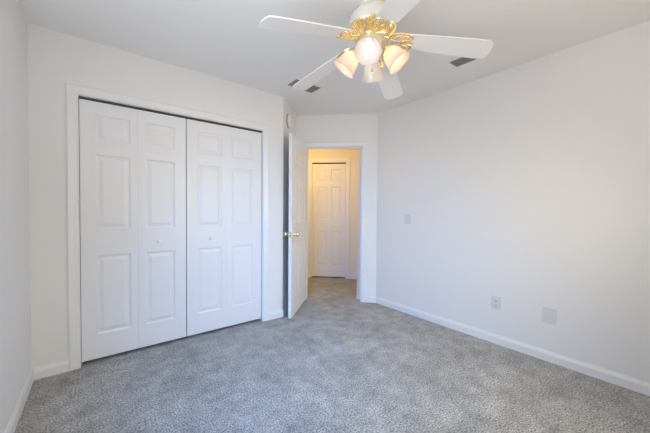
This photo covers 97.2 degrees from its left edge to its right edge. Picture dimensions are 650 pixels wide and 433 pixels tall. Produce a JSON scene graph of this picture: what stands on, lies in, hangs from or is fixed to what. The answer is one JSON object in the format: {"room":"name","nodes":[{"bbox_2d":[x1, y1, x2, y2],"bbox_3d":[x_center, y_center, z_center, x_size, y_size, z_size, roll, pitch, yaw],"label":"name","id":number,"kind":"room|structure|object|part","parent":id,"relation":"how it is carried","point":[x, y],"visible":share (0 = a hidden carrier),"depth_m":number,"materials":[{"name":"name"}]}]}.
{"room":"empty bedroom","nodes":[
{"label":"empty bedroom","id":0,"kind":"room"},
{"bbox_2d":[0,0,31,432],"bbox_3d":[-1.023,-0.051,0.598,0.120,2.440,3.368,0,2,-38],"label":"wall","id":1,"kind":"structure","parent":0,"point":[15,295],"depth_m":1.59,"materials":[{"name":"white paint"}]},
{"bbox_2d":[5,368,33,432],"bbox_3d":[-1.017,1.126,0.711,0.013,0.082,3.248,0,2,-38],"label":"baseboard","id":2,"kind":"structure","parent":1,"relation":"attached to","point":[14,419],"depth_m":1.66,"materials":[{"name":"white paint"}]},
{"bbox_2d":[27,23,282,369],"bbox_3d":[-1.308,-0.095,2.591,2.145,2.440,0.115,0,2,-38],"label":"wall","id":3,"kind":"structure","parent":0,"point":[54,58],"depth_m":2.07,"materials":[{"name":"white paint"}]},
{"bbox_2d":[79,99,185,361],"bbox_3d":[-1.545,0.111,2.370,0.729,1.978,0.064,0,2,-38],"label":"door","id":4,"kind":"structure","parent":3,"relation":"in","point":[133,161],"depth_m":2.34,"materials":[{"name":"white paint"}]},
{"bbox_2d":[34,309,282,379],"bbox_3d":[-1.242,1.085,2.594,1.970,0.082,0.013,0,2,-38],"label":"baseboard","id":5,"kind":"structure","parent":3,"relation":"attached to","point":[52,369],"depth_m":2.05,"materials":[{"name":"white paint"}]},
{"bbox_2d":[66,82,268,370],"bbox_3d":[-1.270,0.079,2.618,1.610,2.092,0.131,0,2,-38],"label":"trim","id":6,"kind":"structure","parent":3,"relation":"attached to","point":[72,101],"depth_m":2.12,"materials":[{"name":"white paint"}]},
{"bbox_2d":[78,96,261,132],"bbox_3d":[-1.257,-0.893,2.591,1.474,0.012,0.038,0,2,-38],"label":"trim","id":7,"kind":"structure","parent":3,"relation":"attached to","point":[80,97],"depth_m":2.46,"materials":[{"name":"grey metal"}]},
{"bbox_2d":[186,119,260,335],"bbox_3d":[-0.966,0.106,2.826,0.731,1.978,0.064,0,2,-38],"label":"door","id":8,"kind":"structure","parent":3,"relation":"in","point":[223,163],"depth_m":2.80,"materials":[{"name":"white paint"}]},
{"bbox_2d":[282,97,295,308],"bbox_3d":[-0.480,-0.108,3.504,0.100,2.440,0.637,1,1,7],"label":"wall","id":9,"kind":"structure","parent":0,"point":[287,109],"depth_m":3.32,"materials":[{"name":"white paint"}]},
{"bbox_2d":[283,303,287,315],"bbox_3d":[-0.434,1.072,3.519,0.013,0.082,0.642,1,1,7],"label":"baseboard","id":10,"kind":"structure","parent":9,"relation":"attached to","point":[285,309],"depth_m":3.29,"materials":[{"name":"white paint"}]},
{"bbox_2d":[286,114,291,127],"bbox_3d":[-0.416,-1.116,3.357,0.040,0.160,0.160,1,1,7],"label":"smoke detector","id":11,"kind":"object","parent":9,"relation":"attached to","point":[288,117],"visible":1,"depth_m":3.31,"materials":[{"name":"beige plastic"}]},
{"bbox_2d":[14,276,649,432],"bbox_3d":[0.186,1.159,2.994,4.970,0.060,5.577,0,2,-38],"label":"floor","id":12,"kind":"structure","parent":0,"point":[342,363],"depth_m":1.94,"materials":[{"name":"carpet"}]},
{"bbox_2d":[308,149,358,278],"bbox_3d":[-0.286,-0.141,5.147,1.962,2.440,0.160,1,1,7],"label":"wall","id":13,"kind":"structure","parent":0,"point":[353,154],"depth_m":4.98,"materials":[{"name":"beige paint"}]},
{"bbox_2d":[312,164,345,276],"bbox_3d":[0.062,0.071,5.040,0.582,1.983,0.064,1,1,7],"label":"door","id":14,"kind":"structure","parent":13,"relation":"in","point":[329,180],"depth_m":5.04,"materials":[{"name":"white paint"}]},
{"bbox_2d":[308,158,349,278],"bbox_3d":[0.067,0.032,5.072,0.739,2.104,0.116,1,1,7],"label":"trim","id":15,"kind":"structure","parent":13,"relation":"attached to","point":[311,161],"depth_m":5.00,"materials":[{"name":"white paint"}]},
{"bbox_2d":[313,163,345,163],"bbox_3d":[0.075,-0.938,5.051,0.587,0.012,0.038,1,1,7],"label":"trim","id":16,"kind":"structure","parent":13,"relation":"attached to","point":[313,163],"depth_m":5.03,"materials":[{"name":"white wood"}]},
{"bbox_2d":[350,274,357,298],"bbox_3d":[-0.372,1.051,4.526,1.762,0.082,1.141,1,1,7],"label":"baseboard","id":17,"kind":"structure","parent":13,"relation":"attached to","point":[352,276],"depth_m":4.98,"materials":[{"name":"white paint"}]},
{"bbox_2d":[18,0,649,115],"bbox_3d":[0.206,-1.351,2.941,4.970,0.080,5.577,0,2,-38],"label":"ceiling","id":18,"kind":"structure","parent":0,"point":[223,39],"depth_m":2.02,"materials":[{"name":"white paint"}]},
{"bbox_2d":[288,79,320,92],"bbox_3d":[-0.208,-1.308,2.885,0.293,0.009,0.156,0,2,-38],"label":"ceiling vent","id":19,"kind":"object","parent":18,"relation":"in","point":[313,88],"visible":0.52,"depth_m":2.90,"materials":[{"name":"silver metal"}]},
{"bbox_2d":[260,0,493,99],"bbox_3d":[0.248,-1.064,1.755,1.305,0.443,1.300,0,2,-38],"label":"ceiling fan","id":20,"kind":"object","parent":18,"relation":"hanging from","point":[372,24],"visible":1,"depth_m":1.67,"materials":[{"name":"white wood"}]},
{"bbox_3d":[-0.089,-1.014,1.543,0.523,0.007,0.148,-12,16,-28],"label":"blade","id":21,"kind":"part","parent":20,"relation":"part of","materials":[{"name":"white wood"}]},
{"bbox_3d":[-0.026,-1.024,2.040,0.523,0.007,0.148,-12,1,43],"label":"blade","id":22,"kind":"part","parent":20,"relation":"part of","materials":[{"name":"white wood"}]},
{"bbox_3d":[0.150,-0.962,1.782,0.147,0.116,0.158,41,10,10],"label":"lamp shade","id":23,"kind":"part","parent":20,"relation":"part of","materials":[{"name":"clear glass"}]},
{"bbox_3d":[0.170,-1.070,1.854,0.182,0.036,0.147,-12,1,43],"label":"blade arm","id":24,"kind":"part","parent":20,"relation":"part of","materials":[{"name":"gold metal"}]},
{"bbox_3d":[0.155,-1.068,1.676,0.171,0.034,0.138,-12,16,-28],"label":"blade arm","id":25,"kind":"part","parent":20,"relation":"part of","materials":[{"name":"gold metal"}]},
{"bbox_3d":[0.247,-0.957,1.618,0.158,0.116,0.147,1,-38,14],"label":"lamp shade","id":26,"kind":"part","parent":20,"relation":"part of","materials":[{"name":"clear glass"}]},
{"bbox_3d":[0.246,-0.962,1.616,0.066,0.076,0.066,0,1,-31],"label":"bulb","id":27,"kind":"part","parent":20,"relation":"part of","materials":[{"name":"white glass"}]},
{"bbox_3d":[0.285,-1.112,1.746,0.292,0.053,0.292,0,2,-38],"label":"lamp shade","id":28,"kind":"part","parent":20,"relation":"part of","materials":[{"name":"gold metal"}]},
{"bbox_3d":[0.313,-0.962,1.879,0.158,0.116,0.147,1,40,14],"label":"lamp shade","id":29,"kind":"part","parent":20,"relation":"part of","materials":[{"name":"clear glass"}]},
{"bbox_3d":[0.314,-1.063,1.593,0.147,0.036,0.182,9,10,-12],"label":"blade arm","id":30,"kind":"part","parent":20,"relation":"part of","materials":[{"name":"gold metal"}]},
{"bbox_3d":[0.466,-1.022,2.133,0.148,0.007,0.523,-9,-13,24],"label":"blade","id":31,"kind":"part","parent":20,"relation":"part of","materials":[{"name":"white wood"}]},
{"bbox_3d":[0.410,-0.958,1.716,0.147,0.116,0.158,-39,-8,12],"label":"lamp shade","id":32,"kind":"part","parent":20,"relation":"part of","materials":[{"name":"white glass"}]},
{"bbox_3d":[0.363,-1.006,1.330,0.148,0.007,0.523,9,10,-12],"label":"blade","id":33,"kind":"part","parent":20,"relation":"part of","materials":[{"name":"white wood"}]},
{"bbox_3d":[0.440,-1.065,1.727,0.182,0.036,0.147,11,-7,7],"label":"blade arm","id":34,"kind":"part","parent":20,"relation":"part of","materials":[{"name":"gold metal"}]},
{"bbox_3d":[0.706,-1.011,1.694,0.523,0.007,0.148,11,-7,7],"label":"blade","id":35,"kind":"part","parent":20,"relation":"part of","materials":[{"name":"white wood"}]},
{"bbox_2d":[450,57,475,66],"bbox_3d":[1.163,-1.286,2.344,0.112,0.009,0.232,0,2,-38],"label":"ceiling vent","id":36,"kind":"object","parent":18,"relation":"in","point":[462,60],"visible":0.62,"depth_m":2.37,"materials":[{"name":"silver metal"}]},
{"bbox_2d":[296,113,377,301],"bbox_3d":[-0.343,-0.114,3.866,2.148,2.440,0.115,1,1,7],"label":"wall","id":37,"kind":"structure","parent":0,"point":[337,127],"depth_m":3.71,"materials":[{"name":"white paint"}]},
{"bbox_2d":[284,133,306,318],"bbox_3d":[-0.318,0.101,3.453,0.171,2.004,0.728,1,1,9],"label":"door","id":38,"kind":"structure","parent":37,"relation":"in","point":[297,240],"depth_m":3.31,"materials":[{"name":"white paint"}]},
{"bbox_2d":[303,141,366,301],"bbox_3d":[0.117,0.070,3.810,0.850,2.082,0.131,1,1,7],"label":"door frame","id":39,"kind":"structure","parent":37,"relation":"attached to","point":[362,145],"depth_m":3.72,"materials":[{"name":"white paint"}]},
{"bbox_2d":[366,296,375,302],"bbox_3d":[0.128,1.071,3.771,1.070,0.082,0.013,1,1,7],"label":"baseboard","id":40,"kind":"structure","parent":37,"relation":"attached to","point":[369,299],"depth_m":3.71,"materials":[{"name":"white paint"}]},
{"bbox_2d":[357,149,360,298],"bbox_3d":[0.562,-0.118,4.393,0.100,2.440,1.141,1,1,7],"label":"wall","id":41,"kind":"structure","parent":0,"point":[359,194],"depth_m":3.83,"materials":[{"name":"beige paint"}]},
{"bbox_2d":[376,20,649,382],"bbox_3d":[1.648,-0.070,2.543,0.115,2.440,3.110,0,2,-38],"label":"wall","id":42,"kind":"structure","parent":0,"point":[526,185],"depth_m":2.35,"materials":[{"name":"white paint"}]},
{"bbox_2d":[405,214,410,223],"bbox_3d":[0.953,0.030,3.318,0.017,0.118,0.080,0,2,-38],"label":"light switch","id":43,"kind":"object","parent":42,"relation":"attached to","point":[407,216],"visible":1,"depth_m":3.31,"materials":[{"name":"white plastic"}]},
{"bbox_2d":[491,295,500,310],"bbox_3d":[1.543,0.779,2.586,0.009,0.120,0.080,0,2,-38],"label":"power outlet","id":44,"kind":"object","parent":42,"relation":"attached to","point":[495,300],"visible":1,"depth_m":2.58,"materials":[{"name":"white plastic"}]},
{"bbox_2d":[375,297,649,395],"bbox_3d":[1.566,1.108,2.557,0.013,0.082,2.942,0,2,-38],"label":"baseboard","id":45,"kind":"structure","parent":42,"relation":"attached to","point":[634,384],"depth_m":2.35,"materials":[{"name":"white paint"}]},
{"bbox_2d":[542,306,556,324],"bbox_3d":[1.786,0.788,2.279,0.008,0.126,0.094,0,2,-38],"label":"blank wall plate","id":46,"kind":"object","parent":42,"relation":"attached to","point":[549,315],"visible":1,"depth_m":2.28,"materials":[{"name":"white plastic"}]}
]}

